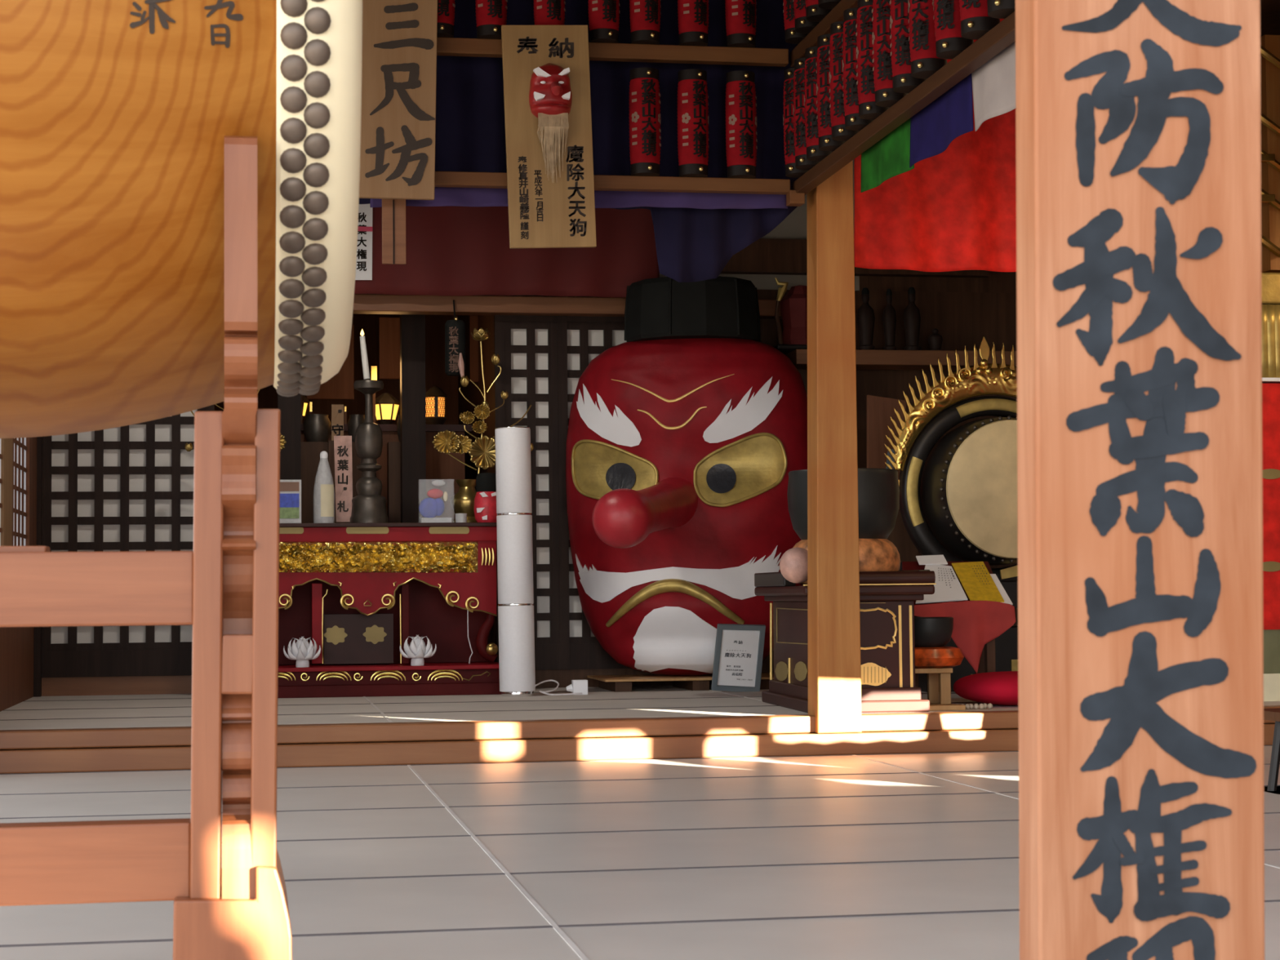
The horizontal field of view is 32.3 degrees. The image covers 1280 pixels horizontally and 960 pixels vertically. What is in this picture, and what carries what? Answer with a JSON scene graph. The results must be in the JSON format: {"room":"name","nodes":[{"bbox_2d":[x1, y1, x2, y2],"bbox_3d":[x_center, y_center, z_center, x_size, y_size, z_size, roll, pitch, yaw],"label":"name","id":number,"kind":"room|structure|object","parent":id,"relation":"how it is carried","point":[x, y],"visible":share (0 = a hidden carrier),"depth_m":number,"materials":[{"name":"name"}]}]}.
{"room":"house of worship","nodes":[
{"label":"house of worship","id":0,"kind":"room"},
{"bbox_2d":[0,436,36,711],"bbox_3d":[-3.004,-0.522,10.118,0.132,3.500,4.039,0,-3,-10],"label":"wall","id":1,"kind":"structure","parent":0,"point":[16,643],"depth_m":11.33,"materials":[{"name":"brown wood"}]},
{"bbox_2d":[0,437,26,546],"bbox_3d":[-2.929,-0.306,9.823,0.078,1.523,3.475,0,-3,-10],"label":"window","id":2,"kind":"structure","parent":1,"relation":"in","point":[13,470],"depth_m":10.82,"materials":[{"name":"brown wood"}]},
{"bbox_2d":[33,436,42,697],"bbox_3d":[-3.253,-0.454,11.976,0.037,3.240,0.090,0,-3,-10],"label":"trim","id":3,"kind":"structure","parent":1,"relation":"attached to","point":[37,630],"depth_m":11.89,"materials":[{"name":"brown wood"}]},
{"bbox_2d":[0,723,1275,773],"bbox_3d":[-0.459,1.108,9.087,7.000,0.090,0.145,0,-3,-10],"label":"wooden step","id":4,"kind":"structure","parent":1,"relation":"attached to","point":[738,745],"depth_m":9.03,"materials":[{"name":"brown wood"}]},
{"bbox_2d":[0,705,1279,749],"bbox_3d":[-0.461,1.026,9.104,7.000,0.070,0.120,0,-3,-10],"label":"wooden step","id":5,"kind":"structure","parent":1,"relation":"attached to","point":[969,720],"depth_m":9.04,"materials":[{"name":"brown wood"}]},
{"bbox_2d":[213,314,458,424],"bbox_3d":[-2.082,-0.223,15.124,1.779,3.400,0.050,0,-3,-10],"label":"wall","id":6,"kind":"structure","parent":0,"point":[435,375],"depth_m":15.18,"materials":[{"name":"brown wood"}]},
{"bbox_2d":[306,324,354,399],"bbox_3d":[-1.924,-0.734,13.746,0.291,0.466,0.030,0,-3,-10],"label":"panel","id":7,"kind":"object","parent":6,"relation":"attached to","point":[340,386],"visible":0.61,"depth_m":13.74,"materials":[{"name":"brown wood"}]},
{"bbox_2d":[378,317,399,379],"bbox_3d":[-1.535,-0.822,13.818,0.189,0.386,0.030,0,-3,-10],"label":"panel","id":8,"kind":"object","parent":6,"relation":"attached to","point":[388,327],"visible":0.56,"depth_m":13.80,"materials":[{"name":"brown wood"}]},
{"bbox_2d":[457,315,496,662],"bbox_3d":[-0.990,-0.297,13.889,0.050,3.400,2.760,0,-3,-10],"label":"wall","id":9,"kind":"structure","parent":0,"point":[471,392],"depth_m":13.70,"materials":[{"name":"brown wood"}]},
{"bbox_2d":[0,745,1279,959],"bbox_3d":[0.065,1.102,6.066,7.000,0.222,6.230,0,-3,-10],"label":"floor","id":10,"kind":"structure","parent":0,"point":[886,856],"depth_m":5.69,"materials":[{"name":"tile"}]},
{"bbox_2d":[0,135,292,959],"bbox_3d":[-1.166,0.168,3.582,1.185,1.411,0.436,0,-3,-10],"label":"stand","id":11,"kind":"object","parent":10,"relation":"on","point":[227,588],"visible":1,"depth_m":3.48,"materials":[{"name":"brown wood"}]},
{"bbox_2d":[0,0,362,438],"bbox_3d":[-1.212,-0.841,4.062,1.344,1.530,1.530,0,-3,-10],"label":"drum","id":12,"kind":"object","parent":11,"relation":"on","point":[116,116],"visible":0.99,"depth_m":3.55,"materials":[{"name":"brown wood"}]},
{"bbox_2d":[1263,707,1279,794],"bbox_3d":[2.396,0.991,7.452,0.640,0.427,0.450,0,-3,-10],"label":"stand","id":13,"kind":"object","parent":10,"relation":"on","point":[1272,714],"visible":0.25,"depth_m":7.42,"materials":[{"name":"black paint"}]},
{"bbox_2d":[0,684,1279,729],"bbox_3d":[0.436,1.307,12.857,7.750,0.262,7.110,0,-3,-10],"label":"floor","id":14,"kind":"structure","parent":0,"point":[162,710],"depth_m":10.23,"materials":[{"name":"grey wood"}]},
{"bbox_2d":[277,393,301,479],"bbox_3d":[-2.014,-0.229,12.697,0.130,2.840,0.150,0,-3,-10],"label":"pillar","id":15,"kind":"structure","parent":14,"relation":"on","point":[289,406],"depth_m":12.62,"materials":[{"name":"brown wood"}]},
{"bbox_2d":[301,441,328,523],"bbox_3d":[-1.878,0.491,12.876,0.200,1.418,0.170,0,-3,-10],"label":"stand","id":16,"kind":"object","parent":14,"relation":"on","point":[310,451],"visible":0.07,"depth_m":12.81,"materials":[{"name":"brown wood"}]},
{"bbox_2d":[302,413,331,441],"bbox_3d":[-1.883,-0.298,12.901,0.162,0.162,0.162,0,-3,-10],"label":"urn","id":17,"kind":"object","parent":16,"relation":"on","point":[317,427],"visible":1,"depth_m":12.84,"materials":[{"name":"brown metal"}]},
{"bbox_2d":[301,423,471,522],"bbox_3d":[-1.814,0.465,13.584,1.479,1.543,1.000,0,-3,-10],"label":"altar","id":18,"kind":"object","parent":14,"relation":"on","point":[439,466],"visible":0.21,"depth_m":13.25,"materials":[{"name":"brown paint"}]},
{"bbox_2d":[425,386,448,424],"bbox_3d":[-1.243,-0.450,13.427,0.154,0.248,0.154,0,-3,-10],"label":"lantern","id":19,"kind":"object","parent":18,"relation":"on","point":[435,397],"visible":0.9,"depth_m":13.38,"materials":[{"name":"black paint"}]},
{"bbox_2d":[277,522,501,697],"bbox_3d":[-1.492,0.689,11.809,1.541,0.906,0.700,0,-3,-10],"label":"altar table","id":20,"kind":"object","parent":14,"relation":"on","point":[358,590],"visible":0.8,"depth_m":11.68,"materials":[{"name":"red paint"}]},
{"bbox_2d":[279,480,301,523],"bbox_3d":[-1.875,0.115,11.665,0.177,0.232,0.052,0,-3,-10],"label":"picture","id":21,"kind":"object","parent":20,"relation":"on","point":[290,490],"visible":0.51,"depth_m":11.64},
{"bbox_2d":[283,635,320,667],"bbox_3d":[-1.748,0.890,11.472,0.195,0.160,0.192,2,-4,-40],"label":"lamp","id":22,"kind":"object","parent":20,"relation":"on","point":[302,651],"visible":1,"depth_m":11.44,"materials":[{"name":"ceramic"}]},
{"bbox_2d":[313,450,334,523],"bbox_3d":[-1.677,0.039,11.740,0.113,0.388,0.114,0,-3,-10],"label":"bottle","id":23,"kind":"object","parent":20,"relation":"on","point":[323,489],"visible":0.94,"depth_m":11.70,"materials":[{"name":"white ceramic"}]},
{"bbox_2d":[333,435,352,521],"bbox_3d":[-1.590,-0.006,11.861,0.100,0.463,0.008,0,-3,-10],"label":"charm","id":24,"kind":"object","parent":20,"relation":"on","point":[342,444],"visible":1,"depth_m":11.86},
{"bbox_2d":[350,379,388,523],"bbox_3d":[-1.454,-0.148,11.870,0.205,0.772,0.205,0,-3,-10],"label":"candlestick","id":25,"kind":"object","parent":20,"relation":"on","point":[368,506],"visible":0.98,"depth_m":11.81,"materials":[{"name":"brown metal"}]},
{"bbox_2d":[278,661,498,671],"bbox_3d":[-1.499,0.995,11.791,1.501,0.021,0.700,0,-3,-10],"label":"shelf","id":26,"kind":"object","parent":20,"relation":"attached to","point":[283,666],"depth_m":11.56,"materials":[{"name":"red paint"}]},
{"bbox_2d":[418,480,451,522],"bbox_3d":[-1.089,0.115,11.820,0.185,0.235,0.084,0,-3,-10],"label":"figurine","id":27,"kind":"object","parent":20,"relation":"on","point":[430,508],"visible":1,"depth_m":11.80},
{"bbox_2d":[431,327,533,522],"bbox_3d":[-0.853,-0.293,12.040,0.534,1.068,0.186,-1,-3,5],"label":"arrangement","id":28,"kind":"object","parent":20,"relation":"on","point":[482,451],"visible":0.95,"depth_m":12.01,"materials":[{"name":"gold metal"}]},
{"bbox_2d":[473,472,497,522],"bbox_3d":[-0.818,0.095,11.825,0.143,0.270,0.143,0,-3,-10],"label":"doll","id":29,"kind":"object","parent":20,"relation":"on","point":[485,500],"visible":0.86,"depth_m":11.77,"materials":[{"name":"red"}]},
{"bbox_2d":[386,441,400,522],"bbox_3d":[-1.375,0.490,12.963,0.200,1.419,0.170,0,-3,-10],"label":"stand","id":30,"kind":"object","parent":14,"relation":"on","point":[393,448],"visible":0.14,"depth_m":12.89,"materials":[{"name":"brown wood"}]},
{"bbox_2d":[400,314,426,522],"bbox_3d":[-1.315,-0.229,12.818,0.136,2.840,0.150,0,-3,-10],"label":"pillar","id":31,"kind":"structure","parent":14,"relation":"on","point":[412,326],"depth_m":12.75,"materials":[{"name":"brown wood"}]},
{"bbox_2d":[494,426,535,697],"bbox_3d":[-0.644,0.421,11.421,0.199,1.386,0.185,0,-3,-14],"label":"cylinder","id":32,"kind":"object","parent":14,"relation":"on","point":[513,444],"visible":1,"depth_m":11.35,"materials":[{"name":"paper"}]},
{"bbox_2d":[586,672,773,692],"bbox_3d":[0.381,1.109,12.152,1.260,0.067,0.660,0,-3,-10],"label":"stand","id":33,"kind":"object","parent":14,"relation":"on","point":[616,683],"visible":0.5,"depth_m":11.89,"materials":[{"name":"brown wood"}]},
{"bbox_2d":[565,337,807,675],"bbox_3d":[0.331,0.120,11.809,1.399,1.876,1.690,0,-3,-10],"label":"mask","id":34,"kind":"object","parent":33,"relation":"on","point":[681,454],"visible":0.95,"depth_m":11.96,"materials":[{"name":"red paint"}]},
{"bbox_2d":[624,275,760,342],"bbox_3d":[0.292,-0.935,12.296,0.772,0.348,0.757,0,-3,-10],"label":"hat","id":35,"kind":"object","parent":34,"relation":"on","point":[664,308],"visible":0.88,"depth_m":11.99,"materials":[{"name":"black fabric"}]},
{"bbox_2d":[711,623,765,692],"bbox_3d":[0.522,0.942,11.703,0.331,0.366,0.116,0,-3,-14],"label":"framed notice","id":36,"kind":"object","parent":14,"relation":"on","point":[739,648],"visible":1,"depth_m":11.70,"materials":[{"name":"paper"}]},
{"bbox_2d":[806,160,862,733],"bbox_3d":[0.804,-0.542,9.391,0.192,3.208,0.170,0,-3,-10],"label":"pillar","id":37,"kind":"structure","parent":14,"relation":"on","point":[833,615],"depth_m":9.29,"materials":[{"name":"brown wood"}]},
{"bbox_2d":[790,0,857,66],"bbox_3d":[1.062,-1.910,7.125,0.055,0.064,4.660,0,-3,-10],"label":"rail","id":38,"kind":"object","parent":37,"relation":"attached to","point":[836,15],"visible":0.69,"depth_m":8.88,"materials":[{"name":"brown wood"}]},
{"bbox_2d":[791,10,1015,195],"bbox_3d":[1.068,-1.354,7.097,0.055,0.055,4.660,0,-3,-10],"label":"wooden beam","id":39,"kind":"structure","parent":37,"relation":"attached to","point":[1002,35],"depth_m":7.66,"materials":[{"name":"brown wood"}]},
{"bbox_2d":[782,67,808,177],"bbox_3d":[0.662,-1.491,9.229,0.132,0.445,0.140,-3,-4,38],"label":"paper lantern","id":40,"kind":"object","parent":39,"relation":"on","point":[791,171],"visible":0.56,"depth_m":9.19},
{"bbox_2d":[792,57,820,169],"bbox_3d":[0.692,-1.500,9.057,0.132,0.445,0.140,-3,-4,36],"label":"paper lantern","id":41,"kind":"object","parent":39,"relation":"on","point":[802,162],"visible":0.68,"depth_m":9.01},
{"bbox_2d":[804,46,831,160],"bbox_3d":[0.724,-1.510,8.873,0.132,0.445,0.140,-3,-4,36],"label":"paper lantern","id":42,"kind":"object","parent":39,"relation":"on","point":[813,153],"visible":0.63,"depth_m":8.83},
{"bbox_2d":[816,33,845,151],"bbox_3d":[0.758,-1.520,8.680,0.132,0.445,0.140,-2,-3,31],"label":"paper lantern","id":43,"kind":"object","parent":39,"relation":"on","point":[826,143],"visible":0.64,"depth_m":8.64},
{"bbox_2d":[828,21,859,141],"bbox_3d":[0.791,-1.530,8.486,0.132,0.445,0.140,-2,-3,28],"label":"paper lantern","id":44,"kind":"object","parent":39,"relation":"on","point":[839,133],"visible":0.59,"depth_m":8.44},
{"bbox_2d":[842,7,873,130],"bbox_3d":[0.824,-1.540,8.294,0.132,0.445,0.140,-3,-4,34],"label":"paper lantern","id":45,"kind":"object","parent":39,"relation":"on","point":[852,121],"visible":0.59,"depth_m":8.25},
{"bbox_2d":[855,0,889,119],"bbox_3d":[0.858,-1.550,8.102,0.132,0.445,0.140,-2,-3,28],"label":"paper lantern","id":46,"kind":"object","parent":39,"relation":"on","point":[868,109],"visible":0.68,"depth_m":8.06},
{"bbox_2d":[871,0,907,106],"bbox_3d":[0.894,-1.562,7.891,0.132,0.445,0.140,-2,-3,27],"label":"paper lantern","id":47,"kind":"object","parent":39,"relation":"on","point":[885,95],"visible":0.63,"depth_m":7.84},
{"bbox_2d":[889,0,925,93],"bbox_3d":[0.933,-1.573,7.671,0.132,0.445,0.140,-2,-3,28],"label":"paper lantern","id":48,"kind":"object","parent":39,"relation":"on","point":[903,81],"visible":0.67,"depth_m":7.62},
{"bbox_2d":[907,0,947,79],"bbox_3d":[0.970,-1.585,7.457,0.132,0.445,0.140,-3,-4,35],"label":"paper lantern","id":49,"kind":"object","parent":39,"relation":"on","point":[925,62],"visible":0.82,"depth_m":7.40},
{"bbox_2d":[860,40,1015,192],"bbox_3d":[1.029,-1.225,7.632,0.035,0.212,1.934,0,-3,-10],"label":"striped curtain","id":50,"kind":"object","parent":39,"relation":"hanging from","point":[929,132],"visible":0.74,"depth_m":7.56,"materials":[{"name":"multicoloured fabric"}]},
{"bbox_2d":[933,0,973,59],"bbox_3d":[1.017,-1.599,7.183,0.132,0.445,0.140,-3,-4,36],"label":"paper lantern","id":51,"kind":"object","parent":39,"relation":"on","point":[949,43],"visible":0.84,"depth_m":7.12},
{"bbox_2d":[959,0,999,39],"bbox_3d":[1.061,-1.613,6.929,0.132,0.445,0.140,-3,-4,36],"label":"paper lantern","id":52,"kind":"object","parent":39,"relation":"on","point":[975,22],"visible":0.88,"depth_m":6.87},
{"bbox_2d":[853,18,1016,271],"bbox_3d":[1.789,-1.511,9.795,1.748,1.201,0.055,0,-3,-10],"label":"curtain","id":53,"kind":"object","parent":37,"relation":"hanging from","point":[955,210],"visible":0.22,"depth_m":9.70,"materials":[{"name":"fabric"}]},
{"bbox_2d":[754,569,936,713],"bbox_3d":[0.910,0.722,10.039,0.618,0.613,1.172,0,-3,-10],"label":"wooden pedestal","id":54,"kind":"object","parent":14,"relation":"on","point":[886,602],"visible":0.66,"depth_m":9.56,"materials":[{"name":"brown wood"}]},
{"bbox_2d":[779,546,807,583],"bbox_3d":[0.743,0.372,9.662,0.271,0.157,0.157,0,-3,-10],"label":"ball","id":55,"kind":"object","parent":54,"relation":"on","point":[793,562],"visible":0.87,"depth_m":9.60,"materials":[{"name":"pink wood"}]},
{"bbox_2d":[792,538,900,585],"bbox_3d":[0.925,0.372,10.019,0.506,0.214,0.506,0,-3,-10],"label":"cushion","id":56,"kind":"object","parent":54,"relation":"on","point":[874,554],"visible":0.28,"depth_m":9.83,"materials":[{"name":"orange fabric"}]},
{"bbox_2d":[786,469,807,539],"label":"bowl","id":57,"kind":"object","parent":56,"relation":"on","point":[797,493],"depth_m":9.92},
{"bbox_2d":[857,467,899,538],"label":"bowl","id":58,"kind":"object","parent":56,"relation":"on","point":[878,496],"depth_m":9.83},
{"bbox_2d":[886,510,919,617],"bbox_3d":[1.325,0.642,11.893,0.304,0.954,0.180,0,-3,-10],"label":"stand","id":59,"kind":"object","parent":14,"relation":"on","point":[899,536],"visible":0.02,"depth_m":11.83,"materials":[{"name":"brown wood"}]},
{"bbox_2d":[866,395,906,509],"bbox_3d":[1.324,-0.150,11.889,0.221,0.616,0.030,0,-3,-10],"label":"leaning board","id":60,"kind":"object","parent":59,"relation":"on","point":[879,409],"visible":0.45,"depth_m":11.87,"materials":[{"name":"brown wood"}]},
{"bbox_2d":[915,667,952,704],"bbox_3d":[1.278,0.943,10.111,0.242,0.170,0.240,0,-3,-10],"label":"stool","id":61,"kind":"object","parent":14,"relation":"on","point":[939,680],"visible":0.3,"depth_m":10.03,"materials":[{"name":"brown wood"}]},
{"bbox_2d":[915,646,964,668],"bbox_3d":[1.324,0.811,10.126,0.316,0.095,0.316,0,-3,-10],"label":"cushion","id":62,"kind":"object","parent":61,"relation":"on","point":[944,656],"visible":0.62,"depth_m":9.99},
{"bbox_2d":[914,617,953,647],"bbox_3d":[1.313,0.697,10.130,0.244,0.137,0.244,0,-3,-10],"label":"bowl","id":63,"kind":"object","parent":62,"relation":"on","point":[929,632],"visible":0.65,"depth_m":10.03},
{"bbox_2d":[884,336,1017,608],"bbox_3d":[1.817,0.172,11.266,1.171,1.819,0.531,0,-3,-10],"label":"drum","id":64,"kind":"object","parent":14,"relation":"on","point":[958,491],"visible":0.66,"depth_m":11.20,"materials":[{"name":"black paint"}]},
{"bbox_2d":[902,561,999,686],"bbox_3d":[1.473,0.718,10.572,0.540,0.665,0.412,0,-3,-10],"label":"desk","id":65,"kind":"object","parent":14,"relation":"on","point":[987,662],"visible":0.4,"depth_m":10.48,"materials":[{"name":"brown wood"}]},
{"bbox_2d":[915,564,967,603],"bbox_3d":[1.395,0.489,10.536,0.279,0.196,0.348,0,-3,-10],"label":"sheets","id":66,"kind":"object","parent":65,"relation":"on","point":[948,588],"visible":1,"depth_m":10.50,"materials":[{"name":"paper"}]},
{"bbox_2d":[914,600,1016,673],"bbox_3d":[1.504,0.735,10.343,0.528,0.341,0.043,0,-3,-10],"label":"cloth","id":67,"kind":"object","parent":65,"relation":"hanging from","point":[976,624],"visible":0.89,"depth_m":10.36,"materials":[{"name":"fabric"}]},
{"bbox_2d":[951,561,1004,602],"bbox_3d":[1.611,0.486,10.580,0.163,0.198,0.348,0,-3,-7],"label":"booklet","id":68,"kind":"object","parent":65,"relation":"on","point":[976,580],"visible":1,"depth_m":10.57,"materials":[{"name":"paper"}]},
{"bbox_2d":[918,625,1017,692],"bbox_3d":[1.745,0.936,11.627,0.618,0.331,0.416,0,-3,-10],"label":"base cabinet","id":69,"kind":"object","parent":14,"relation":"on","point":[1006,644],"visible":0.2,"depth_m":11.46,"materials":[{"name":"black paint"}]},
{"bbox_2d":[953,671,1018,705],"bbox_3d":[1.745,0.947,10.070,0.580,0.150,0.580,0,-3,-10],"label":"floor cushion","id":70,"kind":"object","parent":14,"relation":"on","point":[1001,688],"visible":0.49,"depth_m":9.85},
{"bbox_2d":[1262,377,1279,701],"bbox_3d":[3.119,0.299,10.525,0.802,1.514,0.620,0,-3,-10],"label":"curtain","id":71,"kind":"object","parent":14,"relation":"on","point":[1270,386],"visible":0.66,"depth_m":10.20,"materials":[{"name":"fabric"}]},
{"bbox_2d":[1260,35,1279,377],"bbox_3d":[3.206,-1.284,10.562,0.812,1.648,0.442,0,-3,-10],"label":"ornament","id":72,"kind":"object","parent":71,"relation":"on","point":[1269,44],"visible":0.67,"depth_m":10.44,"materials":[{"name":"gold metal"}]},
{"bbox_2d":[379,160,1017,656],"bbox_3d":[0.438,-0.423,12.691,7.800,3.500,0.100,0,-3,-10],"label":"wall","id":73,"kind":"structure","parent":0,"point":[962,319],"depth_m":12.87,"materials":[{"name":"brown wood"}]},
{"bbox_2d":[41,675,191,696],"bbox_3d":[-2.900,1.088,12.026,0.993,0.159,0.110,0,-3,-10],"label":"trim","id":74,"kind":"structure","parent":73,"relation":"attached to","point":[131,685],"depth_m":11.98,"materials":[{"name":"brown wood"}]},
{"bbox_2d":[41,404,213,677],"bbox_3d":[-2.805,0.054,12.044,0.956,2.024,0.046,0,-3,-10],"label":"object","id":75,"kind":"structure","parent":73,"relation":"in","point":[127,487],"depth_m":12.02,"materials":[{"name":"brown wood"}]},
{"bbox_2d":[444,299,466,376],"bbox_3d":[-1.023,-0.788,12.160,0.122,0.428,0.128,-3,-4,39],"label":"hanging lantern","id":76,"kind":"object","parent":73,"relation":"hanging from","point":[455,330],"visible":1,"depth_m":12.11,"materials":[{"name":"wood"}]},
{"bbox_2d":[493,315,569,670],"bbox_3d":[-0.608,0.053,12.425,0.409,2.024,0.046,0,-3,-10],"label":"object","id":77,"kind":"structure","parent":73,"relation":"in","point":[520,341],"depth_m":12.43,"materials":[{"name":"brown wood"}]},
{"bbox_2d":[352,293,782,319],"bbox_3d":[-1.123,-0.975,12.327,4.400,0.094,0.140,0,-3,-10],"label":"wooden beam","id":78,"kind":"structure","parent":73,"relation":"attached to","point":[363,304],"depth_m":12.32,"materials":[{"name":"brown wood"}]},
{"bbox_2d":[547,315,631,670],"bbox_3d":[-0.108,0.053,12.520,0.820,2.024,0.046,0,-3,-10],"label":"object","id":79,"kind":"structure","parent":73,"relation":"in","point":[588,337],"depth_m":12.46,"materials":[{"name":"brown wood"}]},
{"bbox_2d":[534,656,773,688],"bbox_3d":[0.267,1.086,12.576,2.078,0.159,0.110,0,-3,-10],"label":"trim","id":80,"kind":"structure","parent":73,"relation":"attached to","point":[564,677],"depth_m":12.42,"materials":[{"name":"brown wood"}]},
{"bbox_2d":[720,238,990,277],"bbox_3d":[1.232,-1.282,12.787,1.618,0.193,0.090,0,-3,-10],"label":"trim","id":81,"kind":"structure","parent":73,"relation":"attached to","point":[763,255],"depth_m":12.67,"materials":[{"name":"brown wood"}]},
{"bbox_2d":[785,349,1017,370],"bbox_3d":[1.638,-0.555,12.651,1.594,0.345,0.280,0,-3,-10],"label":"shelf","id":82,"kind":"object","parent":73,"relation":"attached to","point":[865,359],"visible":0.28,"depth_m":12.51,"materials":[{"name":"brown wood"}]},
{"bbox_2d":[773,277,807,354],"bbox_3d":[0.886,-0.931,12.546,0.288,0.411,0.250,0,-3,-10],"label":"shrine","id":83,"kind":"object","parent":82,"relation":"on","point":[793,306],"visible":0.73,"depth_m":12.45,"materials":[{"name":"red paint"}]},
{"bbox_2d":[856,287,875,349],"bbox_3d":[1.285,-0.912,12.589,0.105,0.369,0.105,0,-3,-10],"label":"bottle","id":84,"kind":"object","parent":82,"relation":"on","point":[865,318],"visible":0.94,"depth_m":12.55,"materials":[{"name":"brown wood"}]},
{"bbox_2d":[903,287,920,350],"bbox_3d":[1.554,-0.916,12.636,0.099,0.376,0.099,0,-3,-10],"label":"bottle","id":85,"kind":"object","parent":82,"relation":"on","point":[912,317],"visible":0.93,"depth_m":12.60,"materials":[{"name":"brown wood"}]},
{"bbox_2d":[1260,0,1279,36],"bbox_3d":[0.522,-2.362,9.566,9.700,0.150,14.200,0,-3,-10],"label":"ceiling","id":86,"kind":"structure","parent":0,"point":[1269,9],"depth_m":10.76,"materials":[{"name":"brown wood"}]},
{"bbox_2d":[359,0,437,199],"bbox_3d":[-1.008,-1.734,9.018,0.376,1.200,0.116,0,-3,-10],"label":"signboard","id":87,"kind":"object","parent":86,"relation":"hanging from","point":[399,62],"visible":0.98,"depth_m":8.96,"materials":[{"name":"brown wood"}]},
{"bbox_2d":[359,0,798,282],"bbox_3d":[-0.330,-1.790,9.390,2.106,1.903,0.050,0,-3,-10],"label":"curtain","id":88,"kind":"object","parent":86,"relation":"hanging from","point":[692,244],"visible":0.32,"depth_m":9.44,"materials":[{"name":"blue fabric"}]},
{"bbox_3d":[0.016,1.688,-0.087,60.000,0.180,60.000,0,-3,-10],"label":"ground","id":89,"kind":"structure","parent":0,"visible":0},
{"bbox_2d":[1015,0,1264,959],"bbox_3d":[0.631,0.402,2.767,0.343,2.670,0.078,0,-3,-10],"label":"signpost","id":90,"kind":"object","parent":89,"relation":"on","point":[1140,641],"visible":1,"depth_m":2.75,"materials":[{"name":"brown wood"}]},
{"bbox_3d":[-3.363,-0.154,8.450,1.260,4.400,0.300,0,-3,-10],"label":"wall","id":91,"kind":"structure","parent":0,"visible":0},
{"bbox_2d":[436,36,788,66],"bbox_3d":[-1.080,-1.789,9.085,3.458,0.064,0.060,0,-3,-10],"label":"rail","id":92,"kind":"object","parent":91,"relation":"attached to","point":[448,46],"visible":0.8,"depth_m":9.26,"materials":[{"name":"brown wood"}]},
{"bbox_2d":[475,0,507,39],"bbox_3d":[-0.614,-2.045,9.145,0.132,0.445,0.140,0,-3,-18],"label":"paper lantern","id":93,"kind":"object","parent":92,"relation":"on","point":[491,15],"visible":0.98,"depth_m":9.09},
{"bbox_2d":[501,25,596,248],"bbox_3d":[-0.369,-1.409,9.075,0.308,0.929,0.284,-2,-3,30],"label":"wooden plaque","id":94,"kind":"object","parent":92,"relation":"attached to","point":[547,97],"visible":1,"depth_m":9.05,"materials":[{"name":"brown wood"}]},
{"bbox_2d":[533,0,565,25],"bbox_3d":[-0.376,-2.045,9.186,0.132,0.445,0.140,1,-3,-21],"label":"paper lantern","id":95,"kind":"object","parent":92,"relation":"on","point":[546,12],"visible":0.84,"depth_m":9.13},
{"bbox_2d":[587,0,619,43],"bbox_3d":[-0.150,-2.045,9.226,0.132,0.445,0.140,1,-3,-24],"label":"paper lantern","id":96,"kind":"object","parent":92,"relation":"on","point":[603,15],"visible":1,"depth_m":9.17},
{"bbox_2d":[629,0,661,44],"bbox_3d":[0.021,-2.045,9.258,0.133,0.445,0.133,-1,-3,13],"label":"paper lantern","id":97,"kind":"object","parent":92,"relation":"on","point":[645,15],"visible":1,"depth_m":9.20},
{"bbox_2d":[677,0,709,46],"bbox_3d":[0.223,-2.046,9.293,0.133,0.445,0.133,-1,-3,11],"label":"paper lantern","id":98,"kind":"object","parent":92,"relation":"on","point":[693,15],"visible":1,"depth_m":9.23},
{"bbox_2d":[724,0,756,47],"bbox_3d":[0.424,-2.046,9.328,0.133,0.445,0.133,-1,-3,15],"label":"paper lantern","id":99,"kind":"object","parent":92,"relation":"on","point":[740,15],"visible":1,"depth_m":9.27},
{"bbox_2d":[435,171,790,195],"bbox_3d":[-1.075,-1.237,9.057,3.458,0.056,0.060,0,-3,-10],"label":"rail","id":100,"kind":"object","parent":91,"relation":"attached to","point":[442,179],"visible":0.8,"depth_m":9.23,"materials":[{"name":"brown wood"}]},
{"bbox_2d":[382,199,406,264],"bbox_3d":[-1.012,-1.073,9.103,0.098,0.373,0.024,0,-3,-10],"label":"board","id":101,"kind":"object","parent":100,"relation":"hanging from","point":[393,211],"visible":0.6,"depth_m":9.09,"materials":[{"name":"brown wood"}]},
{"bbox_2d":[354,204,659,297],"bbox_3d":[-0.805,-1.448,12.229,1.868,0.869,0.048,0,-3,-10],"label":"curtain","id":102,"kind":"object","parent":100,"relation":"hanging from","point":[451,251],"depth_m":12.22,"materials":[{"name":"fabric"}]},
{"bbox_2d":[369,186,787,208],"bbox_3d":[-0.241,-1.190,9.292,1.774,0.127,0.023,0,-3,-10],"label":"valance","id":103,"kind":"object","parent":100,"relation":"attached to","point":[443,196],"visible":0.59,"depth_m":9.33,"materials":[{"name":"purple fabric"}]},
{"bbox_2d":[628,67,661,176],"bbox_3d":[0.020,-1.490,9.229,0.133,0.445,0.133,-1,-3,15],"label":"paper lantern","id":104,"kind":"object","parent":100,"relation":"on","point":[645,119],"visible":1,"depth_m":9.18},
{"bbox_2d":[676,68,709,177],"bbox_3d":[0.222,-1.490,9.264,0.133,0.445,0.133,-1,-3,13],"label":"paper lantern","id":105,"kind":"object","parent":100,"relation":"on","point":[693,140],"visible":1,"depth_m":9.21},
{"bbox_2d":[724,70,757,178],"bbox_3d":[0.425,-1.490,9.299,0.133,0.445,0.133,-2,-3,20],"label":"paper lantern","id":106,"kind":"object","parent":100,"relation":"on","point":[741,140],"visible":1,"depth_m":9.24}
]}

